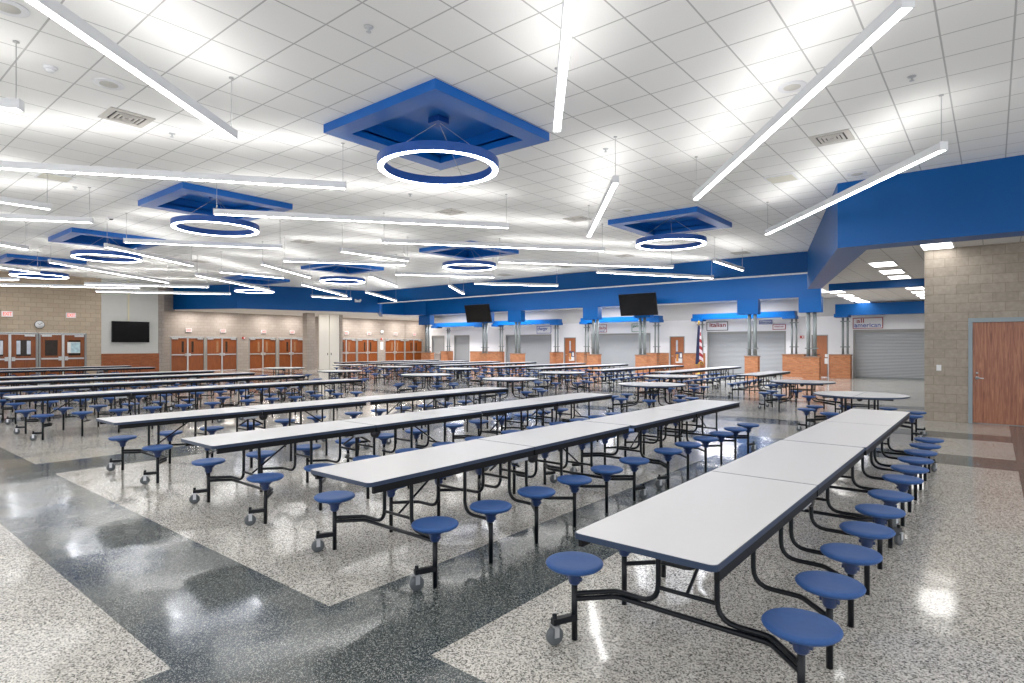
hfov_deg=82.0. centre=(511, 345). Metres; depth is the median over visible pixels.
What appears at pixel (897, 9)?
pendant light
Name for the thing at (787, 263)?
soffit
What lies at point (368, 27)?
sprinkler head
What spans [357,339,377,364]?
door
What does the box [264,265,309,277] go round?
diffuser
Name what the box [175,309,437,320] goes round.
ceiling
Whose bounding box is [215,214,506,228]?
diffuser
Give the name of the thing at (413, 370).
table
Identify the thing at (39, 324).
wall clock
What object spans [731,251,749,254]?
ceiling vent
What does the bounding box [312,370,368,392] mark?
round table
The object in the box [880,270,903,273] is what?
diffuser
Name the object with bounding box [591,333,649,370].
roller shutter
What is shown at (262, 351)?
door
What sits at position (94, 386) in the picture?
table
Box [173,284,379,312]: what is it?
soffit
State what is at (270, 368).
round table
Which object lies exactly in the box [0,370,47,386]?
table
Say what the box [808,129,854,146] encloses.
ceiling vent
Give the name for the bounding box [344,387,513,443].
table
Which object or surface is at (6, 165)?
pendant light
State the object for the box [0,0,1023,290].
ceiling
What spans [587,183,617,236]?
diffuser
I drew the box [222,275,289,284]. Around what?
ceiling tray
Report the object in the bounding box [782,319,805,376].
brick pilaster
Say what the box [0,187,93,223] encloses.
pendant light
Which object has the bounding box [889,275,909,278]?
diffuser
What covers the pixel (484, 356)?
brick pier
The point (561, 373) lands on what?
round table
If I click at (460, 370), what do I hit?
round table
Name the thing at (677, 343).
door
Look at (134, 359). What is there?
trim
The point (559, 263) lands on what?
diffuser
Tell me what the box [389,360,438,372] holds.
table
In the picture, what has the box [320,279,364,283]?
diffuser
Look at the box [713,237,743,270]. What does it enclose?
pendant light
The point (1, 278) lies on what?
pendant light
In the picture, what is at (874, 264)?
diffuser
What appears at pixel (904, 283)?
trim
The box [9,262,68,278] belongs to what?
ring light
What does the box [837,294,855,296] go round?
recessed light
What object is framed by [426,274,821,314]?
soffit
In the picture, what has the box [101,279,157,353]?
wall panel
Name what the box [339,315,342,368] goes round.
wall
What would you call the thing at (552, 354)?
brick pilaster
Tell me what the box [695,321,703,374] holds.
flag
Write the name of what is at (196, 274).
pendant light
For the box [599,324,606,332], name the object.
menu sign
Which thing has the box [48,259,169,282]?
pendant light
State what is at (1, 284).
pendant light
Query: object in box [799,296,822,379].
brick pier
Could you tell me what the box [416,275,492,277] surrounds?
diffuser
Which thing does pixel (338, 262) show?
diffuser
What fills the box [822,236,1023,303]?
ceiling
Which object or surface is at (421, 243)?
diffuser
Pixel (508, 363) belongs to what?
table
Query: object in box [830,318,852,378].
column
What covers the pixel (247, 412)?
table
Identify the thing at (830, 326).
wall
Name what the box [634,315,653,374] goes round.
brick pier
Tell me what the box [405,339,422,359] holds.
door
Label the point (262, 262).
pendant light
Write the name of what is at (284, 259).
pendant light
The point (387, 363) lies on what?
table
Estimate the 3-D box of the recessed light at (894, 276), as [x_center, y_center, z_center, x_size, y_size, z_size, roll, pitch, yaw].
[12.429,-2.195,18.898,0.600,0.019,1.080,0,0,39]
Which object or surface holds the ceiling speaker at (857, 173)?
attached to the ceiling at (675, 82)
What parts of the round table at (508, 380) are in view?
leg frame, leg frame, leg frame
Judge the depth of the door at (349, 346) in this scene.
49.36 m
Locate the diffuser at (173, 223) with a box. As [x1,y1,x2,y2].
[171,221,258,236]
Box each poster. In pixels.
[67,342,79,352]
[569,351,573,360]
[676,352,681,362]
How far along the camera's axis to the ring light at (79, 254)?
17.98 m
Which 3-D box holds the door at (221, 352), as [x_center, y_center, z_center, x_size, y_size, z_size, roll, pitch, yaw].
[-20.301,0.565,41.203,0.200,2.300,2.190,0,0,39]
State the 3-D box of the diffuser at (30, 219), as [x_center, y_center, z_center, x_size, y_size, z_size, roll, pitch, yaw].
[-10.544,-2.560,11.832,3.640,0.003,0.076,0,0,-15]
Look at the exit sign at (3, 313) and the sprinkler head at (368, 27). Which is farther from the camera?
the exit sign at (3, 313)
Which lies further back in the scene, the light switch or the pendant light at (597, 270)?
the pendant light at (597, 270)
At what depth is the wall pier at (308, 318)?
41.67 m
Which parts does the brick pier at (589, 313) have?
post, post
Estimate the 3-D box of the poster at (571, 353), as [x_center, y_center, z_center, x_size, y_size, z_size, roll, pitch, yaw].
[4.290,0.755,42.400,0.440,0.680,0.018,0,0,39]
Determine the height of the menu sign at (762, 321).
0.220 m
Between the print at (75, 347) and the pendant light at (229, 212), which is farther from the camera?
the print at (75, 347)
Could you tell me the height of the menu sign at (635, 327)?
0.550 m
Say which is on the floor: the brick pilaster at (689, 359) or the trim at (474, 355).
the brick pilaster at (689, 359)
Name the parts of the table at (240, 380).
leg frame, seat, rail, seat, rail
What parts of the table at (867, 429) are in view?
leg frame, leg frame, rail, leg frame, leg frame, leg frame, leg frame, rail, seat post, seat, seat post, seat, seat post, seat, seat post, seat, seat post, seat, seat post, seat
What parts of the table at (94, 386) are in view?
seat, seat, leg frame, leg frame, rail, seat, leg frame, seat, leg frame, seat, rail, leg frame, seat, seat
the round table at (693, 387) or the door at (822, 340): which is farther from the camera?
the door at (822, 340)
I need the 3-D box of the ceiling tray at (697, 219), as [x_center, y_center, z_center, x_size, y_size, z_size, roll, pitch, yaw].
[4.215,-3.316,15.650,2.410,0.292,2.410,0,0,39]
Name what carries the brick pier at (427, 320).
on the floor
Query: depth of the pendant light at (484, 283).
24.92 m
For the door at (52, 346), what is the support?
in the wall at (29, 305)
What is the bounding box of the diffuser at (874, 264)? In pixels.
[869,262,896,266]
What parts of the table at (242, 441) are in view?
seat, seat post, leg frame, seat, seat post, seat, leg frame, rail, seat, seat post, seat, seat post, leg frame, seat, leg frame, seat, seat post, seat, leg frame, seat, seat, rail, leg frame, seat, seat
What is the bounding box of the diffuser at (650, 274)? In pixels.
[609,273,712,278]
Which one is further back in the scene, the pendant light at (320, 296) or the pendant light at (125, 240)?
the pendant light at (320, 296)
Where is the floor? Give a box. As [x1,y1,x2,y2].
[0,365,1023,682]
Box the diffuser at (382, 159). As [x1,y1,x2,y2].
[378,150,497,185]
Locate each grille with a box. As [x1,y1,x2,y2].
[0,2,20,13]
[99,81,118,87]
[783,84,800,90]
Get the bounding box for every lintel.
[431,322,481,327]
[491,319,562,326]
[579,315,663,324]
[691,311,797,321]
[834,301,923,317]
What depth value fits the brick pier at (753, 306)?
30.97 m
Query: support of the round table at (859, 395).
on the floor
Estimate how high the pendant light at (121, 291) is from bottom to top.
0.746 m
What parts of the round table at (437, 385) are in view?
leg frame, leg frame, leg frame, leg frame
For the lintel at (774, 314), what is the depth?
33.71 m
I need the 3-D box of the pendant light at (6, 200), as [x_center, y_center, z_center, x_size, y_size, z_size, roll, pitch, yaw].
[-9.451,-2.929,10.166,0.100,0.746,2.408,0,0,39]
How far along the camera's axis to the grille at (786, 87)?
7.50 m
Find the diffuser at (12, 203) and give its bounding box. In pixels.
[0,202,48,209]
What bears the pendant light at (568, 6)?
hanging from the ceiling at (675, 82)
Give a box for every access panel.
[34,172,75,182]
[763,173,799,184]
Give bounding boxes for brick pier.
[419,315,434,366]
[479,312,493,368]
[508,311,525,369]
[583,307,601,372]
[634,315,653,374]
[737,299,760,377]
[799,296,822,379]
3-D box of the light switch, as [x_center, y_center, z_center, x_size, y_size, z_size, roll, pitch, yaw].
[9.711,0.505,13.401,0.090,0.130,0.015,0,0,39]
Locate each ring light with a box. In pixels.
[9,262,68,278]
[70,237,142,262]
[170,197,258,236]
[234,279,273,292]
[320,266,364,283]
[377,114,498,185]
[442,247,495,270]
[635,218,706,249]
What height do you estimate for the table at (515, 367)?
0.770 m
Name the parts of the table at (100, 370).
rail, rail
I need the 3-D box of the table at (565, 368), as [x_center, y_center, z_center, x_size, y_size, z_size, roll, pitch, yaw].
[2.079,1.330,25.861,1.556,0.770,3.784,0,0,39]
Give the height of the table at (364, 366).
0.770 m
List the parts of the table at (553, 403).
seat, seat, leg frame, leg frame, seat, seat, rail, seat, leg frame, seat, leg frame, seat, leg frame, seat, seat, leg frame, seat, rail, seat, seat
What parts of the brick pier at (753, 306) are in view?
post, post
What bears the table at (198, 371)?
on the floor
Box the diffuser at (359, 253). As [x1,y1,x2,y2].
[344,252,407,261]
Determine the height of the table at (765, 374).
0.770 m
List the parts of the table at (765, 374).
leg frame, leg frame, leg frame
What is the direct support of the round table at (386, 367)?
on the floor
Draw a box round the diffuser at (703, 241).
[636,239,705,249]
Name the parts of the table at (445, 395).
seat, seat, leg frame, seat, leg frame, rail, seat, leg frame, leg frame, seat, seat, leg frame, rail, leg frame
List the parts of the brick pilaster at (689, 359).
post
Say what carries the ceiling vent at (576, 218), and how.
in the ceiling at (675, 82)
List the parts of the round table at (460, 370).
leg frame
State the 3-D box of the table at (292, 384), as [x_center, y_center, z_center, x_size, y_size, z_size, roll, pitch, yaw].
[-5.636,1.330,15.171,1.556,0.770,3.784,0,0,39]
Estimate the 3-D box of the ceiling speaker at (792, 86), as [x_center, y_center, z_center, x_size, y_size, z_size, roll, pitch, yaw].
[3.569,-3.293,7.504,0.340,0.015,0.340,0,0,39]
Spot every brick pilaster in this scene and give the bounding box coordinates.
[440,328,450,364]
[492,327,503,365]
[549,325,559,366]
[578,324,589,369]
[646,323,660,371]
[683,321,704,373]
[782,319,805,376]
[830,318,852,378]
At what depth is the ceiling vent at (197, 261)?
23.04 m
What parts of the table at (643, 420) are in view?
seat post, seat post, leg frame, seat post, seat post, leg frame, rail, leg frame, seat, seat post, leg frame, seat, seat post, leg frame, seat post, seat, leg frame, rail, seat post, seat, seat post, seat, seat post, seat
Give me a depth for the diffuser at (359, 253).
17.02 m
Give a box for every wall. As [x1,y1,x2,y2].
[0,271,100,377]
[158,283,163,371]
[164,287,174,311]
[164,310,424,371]
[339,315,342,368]
[430,297,923,377]
[924,242,1023,422]
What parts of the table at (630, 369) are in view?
leg frame, rail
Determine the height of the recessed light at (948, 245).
0.019 m
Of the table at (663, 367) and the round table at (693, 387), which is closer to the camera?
the round table at (693, 387)
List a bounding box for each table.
[0,368,28,385]
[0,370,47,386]
[0,374,95,402]
[0,377,130,411]
[0,380,176,423]
[3,386,224,440]
[27,366,130,384]
[45,367,155,383]
[95,370,214,391]
[96,398,369,484]
[126,372,254,402]
[170,375,305,409]
[181,408,488,525]
[212,379,362,419]
[256,367,311,382]
[311,421,649,590]
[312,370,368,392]
[329,364,371,379]
[333,361,393,375]
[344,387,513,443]
[362,362,423,376]
[371,366,413,384]
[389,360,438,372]
[393,362,456,379]
[393,373,458,398]
[417,360,469,372]
[429,363,494,381]
[433,368,484,388]
[443,393,621,463]
[447,361,502,375]
[475,377,547,403]
[479,365,543,384]
[482,362,536,376]
[523,366,592,385]
[531,363,588,380]
[531,371,593,394]
[546,440,913,682]
[570,399,758,488]
[573,364,631,382]
[582,367,649,390]
[606,382,698,412]
[629,365,688,381]
[633,374,709,401]
[645,369,716,393]
[687,366,746,387]
[727,371,795,398]
[758,380,840,413]
[783,409,943,527]
[796,391,927,440]
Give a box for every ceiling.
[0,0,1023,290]
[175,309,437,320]
[415,293,838,315]
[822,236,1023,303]
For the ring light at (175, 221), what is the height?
0.790 m
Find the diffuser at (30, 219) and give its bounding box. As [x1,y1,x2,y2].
[0,218,89,222]
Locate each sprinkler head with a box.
[364,24,373,33]
[907,75,916,81]
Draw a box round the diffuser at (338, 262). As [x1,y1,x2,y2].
[284,261,404,265]
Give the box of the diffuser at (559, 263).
[499,262,661,267]
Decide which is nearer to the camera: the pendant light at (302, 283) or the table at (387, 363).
the pendant light at (302, 283)
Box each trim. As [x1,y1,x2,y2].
[101,353,158,376]
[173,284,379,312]
[378,304,381,316]
[382,301,425,314]
[430,351,830,376]
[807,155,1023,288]
[829,278,923,290]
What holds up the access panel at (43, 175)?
attached to the ceiling at (675, 82)
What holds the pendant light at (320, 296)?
hanging from the ceiling at (675, 82)
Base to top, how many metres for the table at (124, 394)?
0.770 m
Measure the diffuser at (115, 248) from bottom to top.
0.003 m
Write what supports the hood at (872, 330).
attached to the roller shutter at (877, 353)
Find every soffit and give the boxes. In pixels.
[378,251,807,303]
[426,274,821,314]
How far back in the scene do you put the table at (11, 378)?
18.26 m
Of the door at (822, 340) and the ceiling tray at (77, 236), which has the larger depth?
the door at (822, 340)
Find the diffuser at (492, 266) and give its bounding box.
[443,264,495,270]
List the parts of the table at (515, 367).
leg frame, rail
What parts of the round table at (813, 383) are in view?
leg frame, leg frame, rail, leg frame, leg frame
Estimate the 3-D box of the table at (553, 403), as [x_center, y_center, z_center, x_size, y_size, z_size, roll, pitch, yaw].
[0.483,1.330,10.177,1.556,0.770,3.784,0,0,39]
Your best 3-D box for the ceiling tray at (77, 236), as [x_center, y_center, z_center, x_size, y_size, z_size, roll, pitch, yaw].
[-12.446,-3.316,18.121,2.410,0.292,2.410,0,0,39]
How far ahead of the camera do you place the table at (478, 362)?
33.90 m
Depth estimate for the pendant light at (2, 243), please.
15.39 m
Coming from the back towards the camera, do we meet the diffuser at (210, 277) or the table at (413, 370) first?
the table at (413, 370)
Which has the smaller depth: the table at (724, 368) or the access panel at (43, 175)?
the access panel at (43, 175)
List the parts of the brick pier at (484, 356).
post, post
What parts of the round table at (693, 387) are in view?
leg frame, leg frame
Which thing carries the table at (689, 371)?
on the floor
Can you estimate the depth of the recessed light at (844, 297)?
27.35 m
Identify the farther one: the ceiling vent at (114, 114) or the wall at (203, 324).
the wall at (203, 324)
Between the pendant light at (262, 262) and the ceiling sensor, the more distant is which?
the pendant light at (262, 262)
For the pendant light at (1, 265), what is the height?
0.746 m
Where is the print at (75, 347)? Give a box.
[71,343,79,352]
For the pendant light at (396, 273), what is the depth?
21.70 m
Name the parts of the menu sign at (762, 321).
panel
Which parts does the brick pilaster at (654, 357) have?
post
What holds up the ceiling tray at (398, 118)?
attached to the ceiling at (675, 82)
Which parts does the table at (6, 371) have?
rail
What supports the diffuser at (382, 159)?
attached to the ring light at (408, 147)
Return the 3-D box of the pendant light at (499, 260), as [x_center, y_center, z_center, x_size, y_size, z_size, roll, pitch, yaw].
[2.448,-2.929,18.783,5.908,0.746,0.101,0,0,-13]
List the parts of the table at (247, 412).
seat post, seat, leg frame, seat post, seat, seat post, seat, rail, leg frame, seat, leg frame, seat, seat post, leg frame, seat, seat post, leg frame, rail, seat, seat post, leg frame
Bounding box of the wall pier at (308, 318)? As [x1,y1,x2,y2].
[303,313,314,369]
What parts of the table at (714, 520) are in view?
seat post, seat, rail, seat post, seat post, leg frame, leg frame, rail, seat post, seat, leg frame, leg frame, seat post, seat, leg frame, rail, leg frame, seat post, seat, seat post, seat, seat post, seat, seat post, seat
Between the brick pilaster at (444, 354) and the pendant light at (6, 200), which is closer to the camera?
the pendant light at (6, 200)
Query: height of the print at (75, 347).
0.480 m
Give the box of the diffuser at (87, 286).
[0,285,139,288]
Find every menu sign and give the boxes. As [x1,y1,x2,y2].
[537,326,550,333]
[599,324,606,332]
[632,323,642,331]
[707,321,727,330]
[759,320,771,323]
[773,324,785,329]
[853,317,882,328]
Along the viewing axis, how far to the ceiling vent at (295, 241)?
18.64 m
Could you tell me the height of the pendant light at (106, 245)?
0.746 m
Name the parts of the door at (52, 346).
glass pane, glass pane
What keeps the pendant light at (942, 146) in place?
hanging from the ceiling at (675, 82)
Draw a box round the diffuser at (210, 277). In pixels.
[199,276,268,290]
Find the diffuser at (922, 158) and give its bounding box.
[765,150,945,234]
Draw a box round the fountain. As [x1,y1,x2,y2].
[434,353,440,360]
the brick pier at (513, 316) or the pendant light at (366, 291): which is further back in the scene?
the brick pier at (513, 316)
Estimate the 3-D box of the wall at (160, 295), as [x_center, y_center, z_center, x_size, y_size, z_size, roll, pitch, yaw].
[-21.491,-0.844,33.506,7.730,5.116,0.260,0,0,39]
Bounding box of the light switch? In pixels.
[936,365,940,370]
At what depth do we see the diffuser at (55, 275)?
22.95 m
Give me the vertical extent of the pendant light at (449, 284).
0.746 m
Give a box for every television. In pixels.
[111,321,148,341]
[464,304,491,322]
[618,292,657,315]
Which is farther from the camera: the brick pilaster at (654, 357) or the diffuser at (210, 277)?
the brick pilaster at (654, 357)
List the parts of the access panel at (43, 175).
plate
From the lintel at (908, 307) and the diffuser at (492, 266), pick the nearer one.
the diffuser at (492, 266)
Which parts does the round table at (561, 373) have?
leg frame, leg frame, leg frame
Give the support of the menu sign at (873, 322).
attached to the wall at (830, 326)
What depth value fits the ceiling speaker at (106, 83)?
7.41 m
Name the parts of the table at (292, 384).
seat, leg frame, seat, leg frame, rail, seat, leg frame, seat, leg frame, leg frame, seat, rail, leg frame, seat, seat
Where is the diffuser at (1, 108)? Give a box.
[0,107,19,110]
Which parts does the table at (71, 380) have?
rail, rail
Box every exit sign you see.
[1,311,12,316]
[66,313,75,317]
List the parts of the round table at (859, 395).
seat, seat, leg frame, seat, leg frame, seat, leg frame, leg frame, seat post, seat, seat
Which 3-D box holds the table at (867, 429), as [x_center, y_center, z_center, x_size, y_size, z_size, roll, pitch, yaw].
[4.191,1.330,7.151,1.556,0.770,3.784,0,0,39]
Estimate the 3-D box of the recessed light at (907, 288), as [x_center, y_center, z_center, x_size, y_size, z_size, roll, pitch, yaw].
[15.416,-2.195,22.527,0.600,0.019,1.080,0,0,39]
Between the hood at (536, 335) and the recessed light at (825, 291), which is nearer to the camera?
the recessed light at (825, 291)
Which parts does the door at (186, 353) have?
glass pane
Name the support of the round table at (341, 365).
on the floor
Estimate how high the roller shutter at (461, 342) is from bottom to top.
2.580 m
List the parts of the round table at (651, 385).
leg frame, leg frame, seat, leg frame, leg frame, seat, seat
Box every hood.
[507,334,549,336]
[595,333,648,335]
[709,331,783,333]
[855,329,923,331]
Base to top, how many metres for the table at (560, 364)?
0.770 m
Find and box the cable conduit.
[128,281,128,320]
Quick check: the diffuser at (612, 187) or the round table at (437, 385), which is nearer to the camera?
the diffuser at (612, 187)
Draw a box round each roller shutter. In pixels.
[432,336,443,359]
[454,335,469,361]
[506,334,550,367]
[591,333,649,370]
[707,331,785,375]
[853,329,923,379]
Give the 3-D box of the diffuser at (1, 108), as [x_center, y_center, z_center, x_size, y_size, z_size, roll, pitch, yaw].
[-8.206,-2.560,5.729,5.860,0.003,0.076,0,0,-13]
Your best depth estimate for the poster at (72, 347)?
28.10 m
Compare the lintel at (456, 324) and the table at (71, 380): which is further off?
the lintel at (456, 324)
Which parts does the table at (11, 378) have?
rail, rail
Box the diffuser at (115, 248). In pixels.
[105,247,190,265]
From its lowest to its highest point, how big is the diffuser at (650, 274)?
0.003 m
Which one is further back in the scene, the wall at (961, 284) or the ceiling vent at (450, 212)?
the ceiling vent at (450, 212)
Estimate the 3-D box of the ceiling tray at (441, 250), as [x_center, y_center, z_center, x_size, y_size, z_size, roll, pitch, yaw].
[-1.462,-3.316,20.193,2.410,0.292,2.410,0,0,39]
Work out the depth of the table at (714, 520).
3.39 m
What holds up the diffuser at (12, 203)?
attached to the pendant light at (6, 200)
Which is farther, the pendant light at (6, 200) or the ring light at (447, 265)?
the ring light at (447, 265)
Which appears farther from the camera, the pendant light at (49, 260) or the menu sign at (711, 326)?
the menu sign at (711, 326)
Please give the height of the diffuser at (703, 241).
0.007 m
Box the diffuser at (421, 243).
[383,242,602,251]
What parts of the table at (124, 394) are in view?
seat, seat post, seat, leg frame, seat post, seat, rail, leg frame, seat post, seat, seat, leg frame, seat, leg frame, seat, seat, seat, leg frame, rail, seat, leg frame, seat, seat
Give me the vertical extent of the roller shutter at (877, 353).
2.550 m
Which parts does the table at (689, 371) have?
rail, leg frame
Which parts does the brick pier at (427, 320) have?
post, post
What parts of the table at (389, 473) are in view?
seat post, seat, leg frame, seat post, seat, seat post, seat post, leg frame, rail, seat post, leg frame, seat post, seat, seat post, leg frame, seat post, seat, seat post, leg frame, seat post, seat, rail, leg frame, seat post, seat, seat post, seat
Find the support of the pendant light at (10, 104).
hanging from the ceiling at (675, 82)
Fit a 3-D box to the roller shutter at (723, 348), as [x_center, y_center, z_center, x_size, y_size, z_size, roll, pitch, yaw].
[13.742,0.440,34.694,4.510,2.550,0.145,0,0,39]
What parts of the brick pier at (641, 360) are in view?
post, post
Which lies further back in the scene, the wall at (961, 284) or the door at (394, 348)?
the door at (394, 348)
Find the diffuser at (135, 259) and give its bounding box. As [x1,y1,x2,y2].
[71,254,141,262]
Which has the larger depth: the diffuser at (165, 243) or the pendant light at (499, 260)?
the pendant light at (499, 260)
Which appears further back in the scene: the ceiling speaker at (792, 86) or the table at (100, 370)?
the table at (100, 370)
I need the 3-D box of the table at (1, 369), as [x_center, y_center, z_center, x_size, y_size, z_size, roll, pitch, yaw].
[-21.602,1.330,23.303,1.556,0.770,3.784,0,0,39]
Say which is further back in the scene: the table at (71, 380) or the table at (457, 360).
the table at (457, 360)
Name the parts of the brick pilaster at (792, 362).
post, post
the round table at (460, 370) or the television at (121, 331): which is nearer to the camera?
the round table at (460, 370)
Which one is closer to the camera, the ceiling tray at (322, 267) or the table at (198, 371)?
the table at (198, 371)
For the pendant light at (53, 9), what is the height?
0.746 m
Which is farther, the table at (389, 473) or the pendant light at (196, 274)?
the pendant light at (196, 274)
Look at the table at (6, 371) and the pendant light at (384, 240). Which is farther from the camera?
the table at (6, 371)
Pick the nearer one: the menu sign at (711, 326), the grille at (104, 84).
the grille at (104, 84)
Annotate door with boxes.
[0,332,37,380]
[39,333,86,377]
[170,337,204,370]
[206,337,237,369]
[249,337,276,368]
[278,338,302,366]
[343,339,356,363]
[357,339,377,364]
[385,339,404,364]
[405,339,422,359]
[564,337,575,369]
[670,336,684,370]
[811,335,827,376]
[968,317,1023,425]
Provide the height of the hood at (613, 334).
0.140 m
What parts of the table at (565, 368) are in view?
rail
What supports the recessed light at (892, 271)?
in the ceiling at (910, 259)
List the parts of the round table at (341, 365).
leg frame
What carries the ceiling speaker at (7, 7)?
attached to the ceiling at (675, 82)
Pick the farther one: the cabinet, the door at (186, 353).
the cabinet
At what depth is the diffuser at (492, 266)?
20.74 m
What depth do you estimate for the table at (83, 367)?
25.97 m
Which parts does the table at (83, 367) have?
rail, rail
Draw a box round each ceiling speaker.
[0,0,29,17]
[92,78,124,89]
[620,208,633,211]
[778,80,806,92]
[847,171,866,176]
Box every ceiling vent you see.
[98,107,155,127]
[190,260,208,262]
[290,240,314,243]
[435,208,466,215]
[563,216,591,222]
[615,254,632,257]
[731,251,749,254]
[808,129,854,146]
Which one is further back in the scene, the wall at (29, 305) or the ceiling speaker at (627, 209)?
the wall at (29, 305)
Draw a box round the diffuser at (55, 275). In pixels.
[9,273,67,278]
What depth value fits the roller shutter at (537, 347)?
44.66 m
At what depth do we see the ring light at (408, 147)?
8.73 m
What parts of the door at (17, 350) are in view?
glass pane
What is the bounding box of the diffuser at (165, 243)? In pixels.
[125,242,280,248]
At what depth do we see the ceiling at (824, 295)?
36.20 m
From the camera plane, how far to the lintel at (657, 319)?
38.43 m
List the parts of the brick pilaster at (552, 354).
post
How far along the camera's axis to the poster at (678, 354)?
37.27 m
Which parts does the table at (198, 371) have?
rail, rail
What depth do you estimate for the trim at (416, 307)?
46.92 m
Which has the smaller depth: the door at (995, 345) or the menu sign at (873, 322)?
the door at (995, 345)
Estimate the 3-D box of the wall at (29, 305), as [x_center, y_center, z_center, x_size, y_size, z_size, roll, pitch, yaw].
[-25.274,-0.844,23.002,0.250,5.116,15.680,0,0,39]
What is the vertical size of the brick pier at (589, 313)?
4.130 m
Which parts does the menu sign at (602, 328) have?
panel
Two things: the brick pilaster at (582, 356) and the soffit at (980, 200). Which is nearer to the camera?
the soffit at (980, 200)
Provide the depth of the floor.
4.43 m
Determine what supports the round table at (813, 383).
on the floor
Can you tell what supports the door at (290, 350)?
in the wall at (203, 324)
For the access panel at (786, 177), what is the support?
attached to the ceiling at (675, 82)
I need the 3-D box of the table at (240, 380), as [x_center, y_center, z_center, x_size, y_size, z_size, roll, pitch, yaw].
[-7.963,1.330,17.354,1.556,0.770,3.784,0,0,39]
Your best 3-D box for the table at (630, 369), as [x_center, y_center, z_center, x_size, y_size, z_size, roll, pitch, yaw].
[4.354,1.330,24.004,1.556,0.770,3.784,0,0,39]
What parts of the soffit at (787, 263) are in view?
light trim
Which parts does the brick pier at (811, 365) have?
post, post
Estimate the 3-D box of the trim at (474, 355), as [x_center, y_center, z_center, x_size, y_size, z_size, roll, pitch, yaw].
[8.630,1.090,38.726,41.600,1.250,0.078,0,0,39]
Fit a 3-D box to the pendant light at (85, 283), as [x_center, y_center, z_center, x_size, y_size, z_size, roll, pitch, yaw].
[-15.676,-2.929,25.392,4.738,0.746,0.102,0,0,-16]
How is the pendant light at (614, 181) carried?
hanging from the ceiling at (675, 82)
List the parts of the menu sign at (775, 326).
panel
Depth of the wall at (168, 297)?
32.11 m
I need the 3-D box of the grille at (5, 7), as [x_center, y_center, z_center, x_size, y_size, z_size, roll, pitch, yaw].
[-4.917,-3.293,5.742,0.306,0.015,0.306,0,0,39]
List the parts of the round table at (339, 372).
leg frame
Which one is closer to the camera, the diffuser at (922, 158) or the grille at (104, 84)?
the grille at (104, 84)
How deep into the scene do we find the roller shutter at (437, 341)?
51.23 m
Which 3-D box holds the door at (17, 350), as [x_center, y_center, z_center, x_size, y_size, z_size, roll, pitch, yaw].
[-22.480,0.565,26.355,0.200,2.300,2.010,0,0,39]
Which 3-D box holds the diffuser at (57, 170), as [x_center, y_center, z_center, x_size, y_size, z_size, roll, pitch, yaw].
[-5.582,-2.560,8.944,5.860,0.003,0.076,0,0,-13]
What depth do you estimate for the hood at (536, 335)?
44.54 m
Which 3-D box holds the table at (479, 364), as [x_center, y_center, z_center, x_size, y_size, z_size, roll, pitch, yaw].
[-2.465,1.330,29.570,1.556,0.770,3.784,0,0,39]
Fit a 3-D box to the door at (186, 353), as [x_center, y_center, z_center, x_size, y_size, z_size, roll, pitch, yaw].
[-21.733,0.565,39.448,0.200,2.300,2.200,0,0,39]
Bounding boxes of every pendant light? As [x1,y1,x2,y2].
[0,40,24,111]
[0,143,345,188]
[0,172,51,209]
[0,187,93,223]
[0,221,28,249]
[0,252,39,272]
[0,265,19,280]
[0,283,140,288]
[25,0,237,139]
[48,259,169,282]
[84,271,208,287]
[95,276,230,294]
[104,219,193,265]
[123,213,281,248]
[195,255,269,290]
[213,194,508,228]
[219,251,284,278]
[260,241,311,277]
[283,237,405,265]
[301,282,347,296]
[311,286,351,299]
[340,225,409,261]
[365,277,396,300]
[369,269,397,286]
[382,213,604,251]
[395,254,494,277]
[448,270,464,293]
[474,266,557,286]
[498,238,673,267]
[553,0,576,131]
[587,136,618,236]
[596,259,713,278]
[693,0,914,199]
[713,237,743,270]
[764,94,947,234]
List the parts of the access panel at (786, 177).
plate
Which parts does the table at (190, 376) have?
rail, rail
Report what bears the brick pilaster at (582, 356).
on the floor
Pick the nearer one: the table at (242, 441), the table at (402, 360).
the table at (242, 441)
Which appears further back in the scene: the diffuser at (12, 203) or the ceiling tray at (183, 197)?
the ceiling tray at (183, 197)
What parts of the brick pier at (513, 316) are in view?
post, post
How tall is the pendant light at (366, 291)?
0.746 m
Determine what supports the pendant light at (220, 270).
hanging from the ceiling at (675, 82)
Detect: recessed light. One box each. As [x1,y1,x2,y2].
[825,291,846,292]
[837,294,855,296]
[844,297,860,298]
[867,261,898,267]
[877,269,905,273]
[886,275,911,279]
[905,287,923,289]
[919,242,954,250]
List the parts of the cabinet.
panel, panel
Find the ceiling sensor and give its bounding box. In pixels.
[43,64,57,72]
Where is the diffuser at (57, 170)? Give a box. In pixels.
[0,168,344,188]
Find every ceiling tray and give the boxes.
[0,253,86,268]
[48,227,165,250]
[138,182,292,220]
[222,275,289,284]
[301,263,383,274]
[323,78,548,169]
[419,241,518,259]
[608,206,731,236]
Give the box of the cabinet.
[318,314,338,368]
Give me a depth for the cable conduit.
29.89 m
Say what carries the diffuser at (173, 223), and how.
attached to the ring light at (175, 221)
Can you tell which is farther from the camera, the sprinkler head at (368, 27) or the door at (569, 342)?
the door at (569, 342)
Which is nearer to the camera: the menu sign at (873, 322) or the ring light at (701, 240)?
the ring light at (701, 240)
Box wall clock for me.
[34,320,44,328]
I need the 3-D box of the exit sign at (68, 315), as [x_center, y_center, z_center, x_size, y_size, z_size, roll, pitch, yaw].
[-20.973,-1.435,28.011,0.082,0.240,0.380,0,0,39]
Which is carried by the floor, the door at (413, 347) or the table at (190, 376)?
the table at (190, 376)

